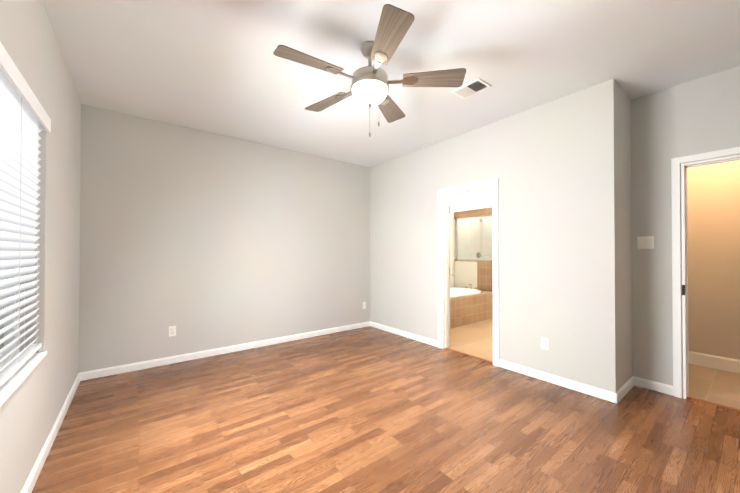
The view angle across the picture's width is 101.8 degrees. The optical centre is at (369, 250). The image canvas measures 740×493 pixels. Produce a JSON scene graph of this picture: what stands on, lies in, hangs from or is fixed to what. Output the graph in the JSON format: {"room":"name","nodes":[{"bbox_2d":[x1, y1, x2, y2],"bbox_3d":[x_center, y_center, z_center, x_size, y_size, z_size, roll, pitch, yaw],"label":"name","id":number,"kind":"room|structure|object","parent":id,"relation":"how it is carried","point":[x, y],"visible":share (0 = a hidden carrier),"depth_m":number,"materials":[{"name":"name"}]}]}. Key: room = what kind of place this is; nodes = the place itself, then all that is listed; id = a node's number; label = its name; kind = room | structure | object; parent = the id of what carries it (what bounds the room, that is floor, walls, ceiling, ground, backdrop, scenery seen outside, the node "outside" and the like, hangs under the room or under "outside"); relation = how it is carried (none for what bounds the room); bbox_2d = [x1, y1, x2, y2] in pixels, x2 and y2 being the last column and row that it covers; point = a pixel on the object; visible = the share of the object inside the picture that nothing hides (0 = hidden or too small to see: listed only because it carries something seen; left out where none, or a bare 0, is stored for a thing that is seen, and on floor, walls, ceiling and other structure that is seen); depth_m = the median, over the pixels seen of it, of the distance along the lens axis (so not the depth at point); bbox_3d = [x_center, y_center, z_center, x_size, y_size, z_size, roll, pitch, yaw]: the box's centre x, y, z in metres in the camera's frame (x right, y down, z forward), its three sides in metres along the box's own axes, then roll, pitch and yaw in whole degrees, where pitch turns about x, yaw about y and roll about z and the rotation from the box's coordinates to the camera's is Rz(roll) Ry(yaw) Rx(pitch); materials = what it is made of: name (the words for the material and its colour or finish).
{"room":"empty bedroom","nodes":[
{"label":"empty bedroom","id":0,"kind":"room"},
{"bbox_2d":[0,0,80,492],"bbox_3d":[-1.392,-0.097,0.948,0.150,2.740,4.990,0,-1,-38],"label":"wall","id":1,"kind":"structure","parent":0,"point":[31,407],"depth_m":1.90,"materials":[{"name":"paint"}]},
{"bbox_2d":[0,259,19,368],"bbox_3d":[-1.712,-0.102,1.280,0.048,1.435,1.235,0,-1,-38],"label":"window","id":2,"kind":"structure","parent":1,"relation":"in","point":[7,351],"depth_m":1.70,"materials":[{"name":"clear glass"}]},
{"bbox_2d":[0,351,46,406],"bbox_3d":[-1.640,0.627,1.311,0.112,0.022,1.287,0,-1,-38],"label":"window sill","id":3,"kind":"structure","parent":1,"relation":"attached to","point":[12,383],"depth_m":1.47,"materials":[{"name":"white wood"}]},
{"bbox_2d":[0,42,50,386],"bbox_3d":[-1.631,-0.117,1.341,0.084,1.396,1.245,0,-1,-38],"label":"window blinds","id":4,"kind":"object","parent":1,"relation":"attached to","point":[25,120],"visible":1,"depth_m":1.49,"materials":[{"name":"white plastic"}]},
{"bbox_2d":[21,372,84,492],"bbox_3d":[-1.364,1.229,1.034,0.014,0.081,4.870,0,-1,-38],"label":"baseboard","id":5,"kind":"structure","parent":1,"relation":"attached to","point":[30,483],"depth_m":1.90,"materials":[{"name":"white wood"}]},
{"bbox_2d":[79,104,479,372],"bbox_3d":[-0.157,-0.061,5.161,7.270,2.740,0.150,0,-1,-38],"label":"wall","id":6,"kind":"structure","parent":0,"point":[200,240],"depth_m":3.65,"materials":[{"name":"paint"}]},
{"bbox_2d":[169,326,175,336],"bbox_3d":[-2.252,0.924,3.425,0.070,0.115,0.008,0,-1,-38],"label":"electrical outlet","id":7,"kind":"object","parent":6,"relation":"attached to","point":[172,330],"visible":1,"depth_m":3.42,"materials":[{"name":"white plastic"}]},
{"bbox_2d":[81,321,368,380],"bbox_3d":[-1.413,1.256,4.070,3.600,0.081,0.014,0,-1,-38],"label":"baseboard","id":8,"kind":"structure","parent":6,"relation":"attached to","point":[92,374],"depth_m":3.63,"materials":[{"name":"white wood"}]},
{"bbox_2d":[32,318,739,492],"bbox_3d":[1.950,1.336,2.436,7.270,0.100,7.020,0,-1,-38],"label":"floor","id":9,"kind":"structure","parent":0,"point":[369,409],"depth_m":2.16,"materials":[{"name":"laminate"}]},
{"bbox_2d":[450,284,492,328],"bbox_3d":[1.502,1.001,5.723,1.570,0.626,0.958,0,-1,-38],"label":"bathtub","id":10,"kind":"object","parent":9,"relation":"on","point":[470,305],"visible":0.54,"depth_m":5.39,"materials":[{"name":"beige tile"}]},
{"bbox_2d":[454,207,492,291],"bbox_3d":[2.576,0.241,6.510,1.032,2.160,1.042,0,-1,-38],"label":"shower stall","id":11,"kind":"object","parent":9,"relation":"on","point":[473,250],"visible":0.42,"depth_m":6.49,"materials":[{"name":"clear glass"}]},
{"bbox_2d":[42,0,739,191],"bbox_3d":[1.950,-1.504,2.460,7.270,0.100,7.020,0,-1,-38],"label":"ceiling","id":12,"kind":"structure","parent":0,"point":[216,66],"depth_m":2.27,"materials":[{"name":"paint"}]},
{"bbox_2d":[273,4,465,136],"bbox_3d":[-0.034,-1.133,2.152,1.276,0.648,1.294,0,-1,-38],"label":"ceiling fan","id":13,"kind":"object","parent":12,"relation":"hanging from","point":[370,86],"visible":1,"depth_m":2.05,"materials":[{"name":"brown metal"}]},
{"bbox_2d":[451,78,490,98],"bbox_3d":[0.908,-1.444,2.701,0.200,0.014,0.280,0,-1,-38],"label":"ceiling vent","id":14,"kind":"object","parent":12,"relation":"in","point":[472,88],"visible":1,"depth_m":2.69,"materials":[{"name":"white metal"}]},
{"bbox_2d":[370,85,597,387],"bbox_3d":[1.045,-0.071,3.948,0.120,2.740,3.240,0,-1,-38],"label":"wall","id":15,"kind":"structure","parent":0,"point":[540,162],"depth_m":3.15,"materials":[{"name":"paint"}]},
{"bbox_2d":[369,321,437,346],"bbox_3d":[0.466,1.260,4.573,0.014,0.081,1.445,0,-1,-38],"label":"baseboard","id":16,"kind":"structure","parent":15,"relation":"attached to","point":[422,339],"depth_m":4.48,"materials":[{"name":"white wood"}]},
{"bbox_2d":[449,196,454,345],"bbox_3d":[1.146,0.283,4.395,0.587,2.015,0.488,0,-1,-38],"label":"bathroom door","id":17,"kind":"structure","parent":15,"relation":"in","point":[452,274],"depth_m":4.04,"materials":[{"name":"white paint"}]},
{"bbox_2d":[438,178,498,366],"bbox_3d":[1.223,0.247,3.716,0.152,2.100,0.850,0,-1,-38],"label":"door frame","id":18,"kind":"structure","parent":15,"relation":"attached to","point":[443,284],"depth_m":3.95,"materials":[{"name":"white wood"}]},
{"bbox_2d":[541,337,548,349],"bbox_3d":[1.724,0.920,2.960,0.008,0.115,0.070,0,-1,-38],"label":"electrical outlet","id":19,"kind":"object","parent":15,"relation":"attached to","point":[544,343],"visible":1,"depth_m":2.96,"materials":[{"name":"white plastic"}]},
{"bbox_2d":[499,359,620,403],"bbox_3d":[1.749,1.246,2.920,0.014,0.081,1.039,0,-1,-38],"label":"baseboard","id":20,"kind":"structure","parent":15,"relation":"attached to","point":[603,394],"depth_m":2.81,"materials":[{"name":"white wood"}]},
{"bbox_2d":[480,190,491,217],"bbox_3d":[3.707,-0.053,6.015,0.120,2.740,3.240,0,-1,-38],"label":"wall","id":21,"kind":"structure","parent":0,"point":[485,199],"depth_m":7.15,"materials":[{"name":"paint"}]},
{"bbox_2d":[596,79,632,392],"bbox_3d":[3.406,-0.074,3.655,3.490,2.740,0.120,0,-1,-38],"label":"wall","id":22,"kind":"structure","parent":0,"point":[614,258],"depth_m":2.61,"materials":[{"name":"paint"}]},
{"bbox_2d":[620,376,636,398],"bbox_3d":[2.306,1.244,2.704,0.540,0.081,0.014,0,-1,-38],"label":"baseboard","id":23,"kind":"structure","parent":22,"relation":"attached to","point":[632,381],"depth_m":2.73,"materials":[{"name":"white wood"}]},
{"bbox_2d":[631,66,739,397],"bbox_3d":[3.062,-0.086,2.280,0.120,2.740,1.630,0,-1,-38],"label":"wall","id":24,"kind":"structure","parent":0,"point":[698,116],"depth_m":2.72,"materials":[{"name":"paint"}]},
{"bbox_2d":[637,236,653,248],"bbox_3d":[2.570,-0.071,2.803,0.014,0.115,0.116,0,-1,-38],"label":"light switch","id":25,"kind":"object","parent":24,"relation":"attached to","point":[645,242],"visible":1,"depth_m":2.80,"materials":[{"name":"white plastic"}]},
{"bbox_2d":[671,147,739,398],"bbox_3d":[3.016,0.235,2.336,0.152,2.100,0.930,0,-1,-38],"label":"door frame","id":26,"kind":"structure","parent":24,"relation":"attached to","point":[676,278],"depth_m":2.62,"materials":[{"name":"white wood"}]},
{"bbox_2d":[687,160,739,359],"bbox_3d":[4.602,-0.086,2.285,0.120,2.740,3.510,0,-1,-38],"label":"wall","id":27,"kind":"structure","parent":0,"point":[713,207],"depth_m":3.28,"materials":[{"name":"paint"}]},
{"bbox_2d":[689,351,739,373],"bbox_3d":[4.512,1.210,2.280,0.014,0.141,3.390,0,-1,-38],"label":"baseboard","id":28,"kind":"structure","parent":27,"relation":"attached to","point":[716,362],"depth_m":3.26,"materials":[{"name":"white wood"}]},
{"label":"outside","id":29,"kind":"structure","parent":0,"visible":0},
{"bbox_2d":[0,269,4,348],"bbox_3d":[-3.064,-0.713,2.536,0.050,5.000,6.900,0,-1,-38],"label":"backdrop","id":30,"kind":"structure","parent":29,"point":[1,327],"depth_m":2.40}
]}

